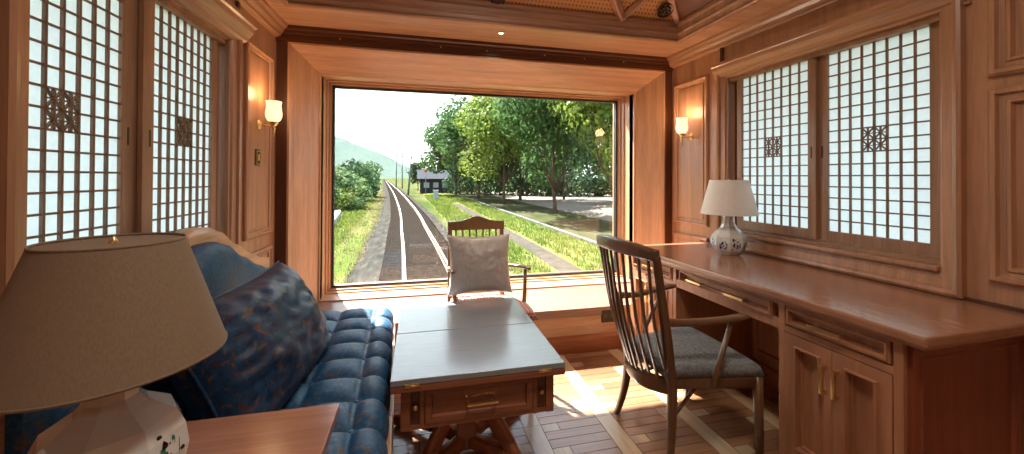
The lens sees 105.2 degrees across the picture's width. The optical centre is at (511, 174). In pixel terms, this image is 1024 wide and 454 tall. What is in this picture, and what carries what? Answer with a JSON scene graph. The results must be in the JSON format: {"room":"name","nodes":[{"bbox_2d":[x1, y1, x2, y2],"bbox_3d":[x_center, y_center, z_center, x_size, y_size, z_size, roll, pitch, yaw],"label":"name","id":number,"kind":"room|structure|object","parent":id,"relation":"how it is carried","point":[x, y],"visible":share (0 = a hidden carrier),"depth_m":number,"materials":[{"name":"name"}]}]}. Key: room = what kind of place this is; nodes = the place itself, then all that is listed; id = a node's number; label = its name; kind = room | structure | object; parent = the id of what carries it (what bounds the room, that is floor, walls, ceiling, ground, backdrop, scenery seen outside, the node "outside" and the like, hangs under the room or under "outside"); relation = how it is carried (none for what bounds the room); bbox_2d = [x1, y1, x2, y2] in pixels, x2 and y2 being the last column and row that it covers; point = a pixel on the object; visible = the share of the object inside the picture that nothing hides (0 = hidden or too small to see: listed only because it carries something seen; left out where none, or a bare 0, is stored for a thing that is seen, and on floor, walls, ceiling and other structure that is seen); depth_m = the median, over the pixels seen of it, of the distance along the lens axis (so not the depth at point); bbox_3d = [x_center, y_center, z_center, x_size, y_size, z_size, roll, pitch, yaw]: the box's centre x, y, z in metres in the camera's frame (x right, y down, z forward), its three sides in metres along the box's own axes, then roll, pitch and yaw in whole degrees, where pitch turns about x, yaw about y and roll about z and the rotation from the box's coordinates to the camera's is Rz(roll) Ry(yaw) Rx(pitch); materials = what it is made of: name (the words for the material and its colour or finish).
{"room":"train carriage","nodes":[
{"label":"train carriage","id":0,"kind":"room"},
{"bbox_2d":[167,0,275,263],"bbox_3d":[-1.222,-0.052,0.508,0.120,2.600,4.952,0,0,-12],"label":"wall","id":1,"kind":"structure","parent":0,"point":[265,40],"depth_m":2.02,"materials":[{"name":"brown wood"}]},
{"bbox_2d":[0,0,257,296],"bbox_3d":[-1.363,-0.176,1.522,0.185,1.327,1.230,0,0,-12],"label":"window","id":2,"kind":"structure","parent":1,"relation":"in","point":[108,108],"depth_m":1.37,"materials":[{"name":"brown wood"}]},
{"bbox_2d":[255,149,260,165],"bbox_3d":[-1.538,-0.104,2.366,0.019,0.100,0.070,0,0,-13],"label":"light switch","id":3,"kind":"object","parent":1,"relation":"attached to","point":[257,151],"visible":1,"depth_m":2.36,"materials":[{"name":"brown metal"}]},
{"bbox_2d":[242,40,274,240],"bbox_3d":[-1.542,-0.196,2.394,0.020,1.145,0.390,0,0,-12],"label":"wall panel","id":4,"kind":"object","parent":1,"relation":"attached to","point":[259,76],"depth_m":2.36,"materials":[{"name":"brown wood"}]},
{"bbox_2d":[235,0,287,36],"bbox_3d":[-1.101,-0.999,0.453,0.084,0.105,4.582,0,0,-12],"label":"trim","id":5,"kind":"structure","parent":1,"relation":"attached to","point":[261,10],"depth_m":2.38,"materials":[{"name":"brown wood"}]},
{"bbox_2d":[252,245,272,266],"bbox_3d":[-1.547,0.812,2.386,0.020,0.700,0.390,0,0,-12],"label":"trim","id":6,"kind":"structure","parent":1,"relation":"attached to","point":[269,249],"depth_m":2.52,"materials":[{"name":"brown wood"}]},
{"bbox_2d":[257,100,281,136],"bbox_3d":[-1.482,-0.340,2.397,0.131,0.221,0.092,0,0,-13],"label":"wall lamp","id":7,"kind":"object","parent":1,"relation":"attached to","point":[273,112],"visible":1,"depth_m":2.37,"materials":[{"name":"white glass"}]},
{"bbox_2d":[266,0,788,56],"bbox_3d":[0.405,-1.366,0.928,4.400,0.850,5.400,0,0,-13],"label":"ceiling","id":8,"kind":"structure","parent":0,"point":[623,9],"depth_m":2.69,"materials":[{"name":"brown wood"}]},
{"bbox_2d":[490,0,505,4],"bbox_3d":[-0.091,-1.141,2.548,0.100,0.062,0.090,0,0,-13],"label":"rosette","id":9,"kind":"object","parent":8,"relation":"attached to","point":[497,2],"visible":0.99,"depth_m":2.56,"materials":[{"name":"brown wood"}]},
{"bbox_2d":[281,0,762,43],"bbox_3d":[0.391,-1.074,0.784,2.670,0.140,3.790,0,0,-13],"label":"trim","id":10,"kind":"structure","parent":8,"relation":"attached to","point":[714,3],"depth_m":2.60,"materials":[{"name":"brown wood"}]},
{"bbox_2d":[656,2,672,17],"bbox_3d":[1.086,-1.164,2.772,0.120,0.072,0.107,0,0,-13],"label":"rosette","id":11,"kind":"object","parent":8,"relation":"attached to","point":[664,10],"visible":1,"depth_m":2.77,"materials":[{"name":"brown wood"}]},
{"bbox_2d":[393,348,778,453],"bbox_3d":[0.416,1.288,0.810,4.000,0.060,4.800,0,0,-13],"label":"floor","id":12,"kind":"structure","parent":0,"point":[583,420],"depth_m":2.02,"materials":[{"name":"orange wood"}]},
{"bbox_2d":[0,227,394,453],"bbox_3d":[-0.909,0.739,1.661,0.840,1.040,1.562,0,0,-13],"label":"sofa","id":13,"kind":"object","parent":12,"relation":"on","point":[354,372],"visible":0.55,"depth_m":1.55,"materials":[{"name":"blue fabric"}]},
{"bbox_2d":[4,242,266,453],"bbox_3d":[-1.234,0.588,1.584,0.075,0.618,1.502,0,0,-13],"label":"cushion","id":14,"kind":"object","parent":13,"relation":"on","point":[224,266],"depth_m":1.51,"materials":[{"name":"fabric"}]},
{"bbox_2d":[169,261,329,419],"bbox_3d":[-0.967,0.636,1.513,0.411,0.439,0.824,0,0,-13],"label":"throw pillow","id":15,"kind":"object","parent":13,"relation":"on","point":[275,326],"visible":0.8,"depth_m":1.29,"materials":[{"name":"blue fabric"}]},
{"bbox_2d":[184,307,393,453],"bbox_3d":[-0.897,0.950,1.740,0.751,0.272,1.412,0,0,-13],"label":"seat cushion","id":16,"kind":"object","parent":13,"relation":"on","point":[354,372],"depth_m":1.56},
{"bbox_2d":[186,403,339,453],"bbox_3d":[-0.717,0.943,0.737,0.619,0.620,0.578,0,0,-13],"label":"side table","id":17,"kind":"object","parent":12,"relation":"on","point":[305,430],"visible":0.62,"depth_m":0.96,"materials":[{"name":"brown wood"}]},
{"bbox_2d":[0,232,227,453],"bbox_3d":[-0.759,0.374,0.742,0.355,0.516,0.355,0,0,-13],"label":"table lamp","id":18,"kind":"object","parent":17,"relation":"on","point":[90,321],"visible":1,"depth_m":0.66,"materials":[{"name":"fabric"}]},
{"bbox_2d":[27,387,189,453],"bbox_3d":[-0.759,0.487,0.741,0.218,0.290,0.218,0,0,-3],"label":"lamp base","id":19,"kind":"object","parent":18,"relation":"attached to","point":[139,420],"depth_m":0.71,"materials":[{"name":"ceramic"}]},
{"bbox_2d":[317,283,630,354],"bbox_3d":[-0.108,1.116,2.951,3.030,0.314,0.574,0,0,-13],"label":"window ledge","id":20,"kind":"object","parent":12,"relation":"on","point":[570,318],"visible":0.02,"depth_m":2.85,"materials":[{"name":"brown wood"}]},
{"bbox_2d":[602,310,613,322],"bbox_3d":[0.705,1.033,2.862,0.106,0.091,0.010,0,0,-13],"label":"power outlet","id":21,"kind":"object","parent":20,"relation":"attached to","point":[607,316],"visible":0.76,"depth_m":2.86,"materials":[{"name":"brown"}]},
{"bbox_2d":[390,297,564,453],"bbox_3d":[-0.229,1.014,1.937,0.704,0.499,0.896,0,0,-13],"label":"folding table","id":22,"kind":"object","parent":12,"relation":"on","point":[459,368],"visible":1,"depth_m":1.63,"materials":[{"name":"brown wood"}]},
{"bbox_2d":[447,216,538,322],"bbox_3d":[-0.140,0.771,2.399,0.538,0.998,0.493,0,0,-13],"label":"armchair","id":23,"kind":"object","parent":12,"relation":"on","point":[475,223],"visible":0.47,"depth_m":2.53,"materials":[{"name":"brown wood"}]},
{"bbox_2d":[447,233,512,296],"bbox_3d":[-0.204,0.564,2.471,0.410,0.365,0.214,0,0,-13],"label":"throw pillow","id":24,"kind":"object","parent":23,"relation":"on","point":[480,264],"visible":0.99,"depth_m":2.40,"materials":[{"name":"beige fabric"}]},
{"bbox_2d":[596,235,766,453],"bbox_3d":[0.770,0.783,1.920,0.633,0.981,0.557,0,0,-13],"label":"desk chair","id":25,"kind":"object","parent":12,"relation":"on","point":[686,358],"visible":1,"depth_m":1.75,"materials":[{"name":"brown wood"}]},
{"bbox_2d":[630,240,1023,453],"bbox_3d":[1.368,0.885,2.106,0.653,0.776,1.706,0,0,-15],"label":"writing desk","id":26,"kind":"object","parent":12,"relation":"on","point":[864,365],"visible":0.74,"depth_m":1.46,"materials":[{"name":"brown wood"}]},
{"bbox_2d":[700,179,758,254],"bbox_3d":[1.410,0.271,2.544,0.339,0.488,0.339,0,0,-13],"label":"table lamp","id":27,"kind":"object","parent":26,"relation":"on","point":[728,199],"visible":1,"depth_m":2.45,"materials":[{"name":"fabric"}]},
{"bbox_2d":[710,216,747,254],"bbox_3d":[1.409,0.387,2.543,0.198,0.255,0.198,1,-1,-42],"label":"lamp base","id":28,"kind":"object","parent":27,"relation":"attached to","point":[727,239],"depth_m":2.49,"materials":[{"name":"ceramic"}]},
{"bbox_2d":[672,0,1023,372],"bbox_3d":[2.002,-0.031,1.275,0.120,2.600,4.952,0,0,-15],"label":"wall","id":29,"kind":"structure","parent":0,"point":[977,82],"depth_m":1.58,"materials":[{"name":"brown wood"}]},
{"bbox_2d":[676,117,692,144],"bbox_3d":[1.374,-0.343,3.125,0.131,0.221,0.092,0,0,-13],"label":"wall lamp","id":30,"kind":"object","parent":29,"relation":"attached to","point":[681,122],"visible":1,"depth_m":3.09,"materials":[{"name":"white glass"}]},
{"bbox_2d":[673,74,708,226],"bbox_3d":[1.429,-0.181,3.142,0.020,1.155,0.390,0,0,-15],"label":"trim","id":31,"kind":"structure","parent":29,"relation":"attached to","point":[691,100],"depth_m":3.13,"materials":[{"name":"brown wood"}]},
{"bbox_2d":[673,231,708,242],"bbox_3d":[1.424,0.831,3.134,0.020,0.700,0.390,0,0,-15],"label":"trim","id":32,"kind":"structure","parent":29,"relation":"attached to","point":[676,235],"depth_m":3.18,"materials":[{"name":"brown wood"}]},
{"bbox_2d":[720,47,723,61],"bbox_3d":[1.698,-0.858,2.167,0.014,0.145,1.401,0,0,-15],"label":"trim","id":33,"kind":"structure","parent":29,"relation":"attached to","point":[722,48],"depth_m":2.83,"materials":[{"name":"brown wood"}]},
{"bbox_2d":[666,0,839,67],"bbox_3d":[1.929,-0.979,1.174,0.084,0.105,4.582,0,0,-15],"label":"trim","id":34,"kind":"structure","parent":29,"relation":"attached to","point":[787,11],"depth_m":2.55,"materials":[{"name":"brown wood"}]},
{"bbox_2d":[711,0,972,298],"bbox_3d":[1.696,-0.156,2.228,0.147,1.326,1.344,0,0,-15],"label":"window","id":35,"kind":"structure","parent":29,"relation":"in","point":[857,148],"depth_m":2.00,"materials":[{"name":"white paper"}]},
{"bbox_2d":[987,84,1023,287],"bbox_3d":[1.988,0.037,1.040,0.026,0.750,1.005,0,0,-15],"label":"trim","id":36,"kind":"structure","parent":29,"relation":"attached to","point":[1001,101],"depth_m":1.49,"materials":[{"name":"brown wood"}]},
{"bbox_2d":[987,0,1023,77],"bbox_3d":[1.992,-0.653,1.046,0.026,0.540,1.005,0,0,-15],"label":"trim","id":37,"kind":"structure","parent":29,"relation":"attached to","point":[1002,59],"depth_m":1.49,"materials":[{"name":"brown wood"}]},
{"bbox_3d":[-0.167,0.125,3.290,3.800,2.900,0.520,0,0,-13],"label":"wall","id":38,"kind":"structure","parent":0,"visible":0},
{"bbox_2d":[274,42,287,264],"bbox_3d":[-1.586,0.169,2.682,0.088,2.190,0.045,0,0,-13],"label":"trim","id":39,"kind":"structure","parent":38,"relation":"attached to","point":[281,48],"depth_m":2.66,"materials":[{"name":"brown wood"}]},
{"bbox_2d":[276,25,672,71],"bbox_3d":[-0.117,-0.954,3.021,3.100,0.125,0.080,0,0,-13],"label":"trim","id":40,"kind":"structure","parent":38,"relation":"attached to","point":[292,33],"depth_m":2.94,"materials":[{"name":"brown wood"}]},
{"bbox_2d":[286,42,664,301],"bbox_3d":[-0.150,0.158,3.147,2.921,2.112,0.305,0,0,-13],"label":"trim","id":41,"kind":"structure","parent":38,"relation":"attached to","point":[306,61],"depth_m":3.02,"materials":[{"name":"brown wood"}]},
{"bbox_2d":[317,73,634,302],"bbox_3d":[-0.205,0.113,3.379,2.699,1.815,0.330,0,0,-13],"label":"window","id":42,"kind":"structure","parent":38,"relation":"in","point":[330,292],"depth_m":3.32,"materials":[{"name":"brown wood"}]},
{"bbox_2d":[665,72,671,243],"bbox_3d":[1.343,0.188,3.379,0.091,2.190,0.045,0,0,-13],"label":"trim","id":43,"kind":"structure","parent":38,"relation":"attached to","point":[668,75],"depth_m":3.36,"materials":[{"name":"brown wood"}]},
{"label":"outside","id":44,"kind":"structure","parent":0,"visible":0},
{"bbox_2d":[374,178,610,235],"bbox_3d":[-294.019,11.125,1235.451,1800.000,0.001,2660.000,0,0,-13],"label":"ground","id":45,"kind":"structure","parent":44,"point":[414,193],"depth_m":76.95,"materials":[{"name":"green plant"}]},
{"bbox_2d":[393,150,399,186],"bbox_3d":[-27.834,-1.291,94.124,1.800,9.500,0.328,0,0,-13],"label":"utility pole","id":46,"kind":"object","parent":45,"relation":"on","point":[396,151],"visible":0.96,"depth_m":94.01,"materials":[{"name":"grey"}]},
{"bbox_2d":[399,149,405,188],"bbox_3d":[-26.472,-1.382,94.449,1.800,9.700,0.328,0,0,-13],"label":"utility pole","id":47,"kind":"object","parent":45,"relation":"on","point":[402,150],"visible":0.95,"depth_m":94.33,"materials":[{"name":"grey"}]},
{"bbox_2d":[417,161,460,192],"bbox_3d":[-13.720,0.277,75.371,8.800,6.200,14.000,0,0,-13],"label":"house","id":48,"kind":"structure","parent":45,"relation":"on","point":[433,181],"depth_m":68.83,"materials":[{"name":"grey wood"}]},
{"bbox_2d":[452,192,598,246],"bbox_3d":[-7.448,3.139,56.594,2.552,0.240,106.400,0,0,-13],"label":"kerb","id":49,"kind":"object","parent":45,"relation":"on","point":[514,214],"visible":0.16,"depth_m":21.02,"materials":[{"name":"concrete"}]},
{"bbox_2d":[442,168,612,196],"bbox_3d":[8.040,1.272,60.460,40.746,6.990,8.838,0,0,18],"label":"hedge","id":50,"kind":"object","parent":45,"relation":"on","point":[592,187],"visible":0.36,"depth_m":59.63,"materials":[{"name":"green plant"}]},
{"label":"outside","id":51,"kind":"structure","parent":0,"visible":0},
{"bbox_2d":[378,179,447,281],"bbox_3d":[-87.623,4.301,268.795,49.648,0.300,556.400,0,0,-13],"label":"ballast","id":52,"kind":"structure","parent":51,"point":[423,261],"depth_m":13.89,"materials":[{"name":"gravel"}]},
{"bbox_2d":[387,182,447,280],"bbox_3d":[-74.771,3.928,230.738,41.452,0.270,476.400,0,0,-13],"label":"railway track","id":53,"kind":"object","parent":52,"relation":"on","point":[440,252],"visible":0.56,"depth_m":14.34,"materials":[{"name":"silver metal"}]},
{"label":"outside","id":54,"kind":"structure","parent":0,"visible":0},
{"bbox_2d":[344,179,452,283],"bbox_3d":[-78.343,4.220,240.165,45.748,0.140,496.400,0,0,-13],"label":"gravel","id":55,"kind":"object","parent":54,"point":[369,269],"visible":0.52,"depth_m":15.34,"materials":[{"name":"grey gravel"}]},
{"bbox_2d":[405,155,416,194],"bbox_3d":[-15.501,0.101,60.043,1.800,6.319,0.328,0,0,-13],"label":"utility pole","id":56,"kind":"object","parent":55,"relation":"on","point":[411,157],"visible":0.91,"depth_m":59.90,"materials":[{"name":"grey"}]},
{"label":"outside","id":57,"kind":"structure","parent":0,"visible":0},
{"bbox_2d":[417,187,610,274],"bbox_3d":[-11.351,3.184,60.804,7.797,0.140,116.400,0,0,-13],"label":"lawn","id":58,"kind":"structure","parent":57,"point":[568,258],"depth_m":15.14,"materials":[{"name":"green plant"}]},
{"bbox_2d":[407,162,422,189],"bbox_3d":[-21.692,0.189,89.398,4.870,6.741,4.534,0,0,-13],"label":"tree","id":59,"kind":"object","parent":58,"relation":"on","point":[414,166],"visible":0.57,"depth_m":88.88,"materials":[{"name":"green plant"}]},
{"bbox_2d":[433,190,438,198],"bbox_3d":[-9.176,2.467,47.141,0.680,1.220,0.480,0,0,-13],"label":"cabinet","id":60,"kind":"object","parent":58,"relation":"on","point":[435,192],"visible":0.75,"depth_m":46.94,"materials":[{"name":"grey"}]},
{"bbox_2d":[418,106,486,194],"bbox_3d":[-8.420,-3.945,60.991,11.743,14.688,10.858,0,0,-13],"label":"tree","id":61,"kind":"object","parent":58,"relation":"on","point":[435,159],"visible":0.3,"depth_m":58.63,"materials":[{"name":"green plant"}]},
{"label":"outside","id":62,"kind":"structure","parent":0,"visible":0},
{"bbox_2d":[481,191,612,221],"bbox_3d":[11.413,3.151,45.663,22.517,0.001,76.400,0,0,-13],"label":"plaza","id":63,"kind":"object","parent":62,"point":[599,207],"visible":0.16,"depth_m":42.08,"materials":[{"name":"grey concrete"}]},
{"bbox_2d":[478,102,564,199],"bbox_3d":[1.127,-3.652,47.193,10.316,13.953,11.156,0,-1,27],"label":"tree","id":64,"kind":"object","parent":63,"relation":"on","point":[516,172],"visible":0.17,"depth_m":45.68,"materials":[{"name":"green plant"}]},
{"bbox_2d":[534,117,597,199],"bbox_3d":[6.592,-2.675,49.674,9.314,12.026,10.061,0,0,-22],"label":"tree","id":65,"kind":"object","parent":63,"relation":"on","point":[579,172],"visible":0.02,"depth_m":49.75,"materials":[{"name":"green plant"}]},
{"bbox_2d":[589,112,612,179],"bbox_3d":[12.464,-3.300,39.859,9.772,13.219,10.568,1,-1,-41],"label":"tree","id":66,"kind":"object","parent":63,"relation":"on","point":[610,167],"visible":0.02,"depth_m":39.09,"materials":[{"name":"green plant"}]},
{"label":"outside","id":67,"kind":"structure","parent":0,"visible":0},
{"bbox_2d":[334,191,384,283],"bbox_3d":[-13.953,2.936,34.503,5.234,0.100,66.854,0,0,-17],"label":"verge","id":68,"kind":"structure","parent":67,"point":[338,257],"depth_m":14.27,"materials":[{"name":"green plant"}]},
{"bbox_2d":[334,210,340,223],"bbox_3d":[-9.860,2.591,21.279,0.438,0.527,10.074,0,0,-20],"label":"wall","id":69,"kind":"structure","parent":68,"relation":"on","point":[337,214],"depth_m":23.54,"materials":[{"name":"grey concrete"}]},
{"bbox_2d":[335,181,342,209],"bbox_3d":[-14.737,0.894,27.204,5.194,4.602,7.047,1,-1,-38],"label":"bush","id":70,"kind":"object","parent":68,"relation":"on","point":[337,207],"visible":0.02,"depth_m":27.95,"materials":[{"name":"green plant"}]},
{"bbox_2d":[335,188,359,210],"bbox_3d":[-13.623,1.966,31.119,3.031,2.161,4.030,0,0,-22],"label":"bush","id":71,"kind":"object","parent":68,"relation":"on","point":[344,198],"visible":0.38,"depth_m":30.54,"materials":[{"name":"green plant"}]},
{"bbox_2d":[335,166,372,202],"bbox_3d":[-15.365,1.072,33.233,6.960,4.194,5.108,0,0,-5],"label":"bush","id":72,"kind":"object","parent":68,"relation":"on","point":[341,178],"visible":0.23,"depth_m":32.90,"materials":[{"name":"green plant"}]},
{"bbox_2d":[340,197,367,210],"bbox_3d":[-12.447,2.301,30.930,1.717,1.382,2.259,0,-1,36],"label":"bush","id":73,"kind":"object","parent":68,"relation":"on","point":[360,202],"visible":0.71,"depth_m":30.53,"materials":[{"name":"green plant"}]},
{"bbox_2d":[334,195,374,247],"bbox_3d":[-13.240,2.755,30.238,4.163,0.342,55.588,0,0,-17],"label":"grass","id":74,"kind":"structure","parent":68,"relation":"on","point":[348,216],"depth_m":23.16,"materials":[{"name":"green plant"}]},
{"bbox_2d":[335,158,380,198],"bbox_3d":[-17.960,0.848,42.973,5.671,5.230,7.662,0,-1,27],"label":"bush","id":75,"kind":"object","parent":68,"relation":"on","point":[357,170],"visible":0.27,"depth_m":42.94,"materials":[{"name":"green plant"}]},
{"bbox_2d":[347,161,383,193],"bbox_3d":[-20.247,0.754,52.937,5.453,5.552,7.344,1,-1,-30],"label":"bush","id":76,"kind":"object","parent":68,"relation":"on","point":[377,166],"visible":0.1,"depth_m":52.58,"materials":[{"name":"green plant"}]},
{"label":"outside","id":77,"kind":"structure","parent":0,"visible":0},
{"bbox_2d":[335,136,593,178],"bbox_3d":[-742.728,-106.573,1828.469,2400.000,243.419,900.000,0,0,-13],"label":"hill","id":78,"kind":"structure","parent":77,"point":[345,150],"depth_m":1721.81,"materials":[{"name":"green plant"}]},
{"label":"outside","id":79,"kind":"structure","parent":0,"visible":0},
{"bbox_2d":[453,204,582,271],"bbox_3d":[-1.084,2.866,22.134,0.910,0.045,36.418,0,0,-14],"label":"strip","id":80,"kind":"object","parent":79,"point":[560,264],"visible":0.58,"depth_m":14.23,"materials":[{"name":"concrete"}]},
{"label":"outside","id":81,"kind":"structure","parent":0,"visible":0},
{"bbox_2d":[453,192,612,240],"bbox_3d":[-4.918,3.176,57.196,7.352,0.001,106.400,0,0,-13],"label":"gravel path","id":82,"kind":"structure","parent":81,"point":[584,226],"depth_m":27.17,"materials":[{"name":"gravel"}]},
{"bbox_2d":[434,95,516,198],"bbox_3d":[-4.280,-4.171,51.693,11.642,15.033,12.576,0,0,-13],"label":"tree","id":83,"kind":"object","parent":82,"relation":"on","point":[454,143],"visible":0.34,"depth_m":49.16,"materials":[{"name":"green plant"}]},
{"bbox_2d":[451,96,550,203],"bbox_3d":[-1.038,-3.641,40.829,10.559,13.831,10.636,0,0,-13],"label":"tree","id":84,"kind":"object","parent":82,"relation":"on","point":[480,116],"visible":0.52,"depth_m":39.27,"materials":[{"name":"green plant"}]},
{"bbox_2d":[484,97,612,213],"bbox_3d":[3.083,-3.576,30.076,10.815,13.530,10.012,1,-1,-44],"label":"tree","id":85,"kind":"object","parent":82,"relation":"on","point":[537,120],"visible":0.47,"depth_m":28.60,"materials":[{"name":"green plant"}]},
{"bbox_2d":[546,100,612,188],"bbox_3d":[6.279,-3.412,22.935,9.041,13.140,8.975,0,0,8],"label":"tree","id":86,"kind":"object","parent":82,"relation":"on","point":[606,109],"visible":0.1,"depth_m":22.96,"materials":[{"name":"green plant"}]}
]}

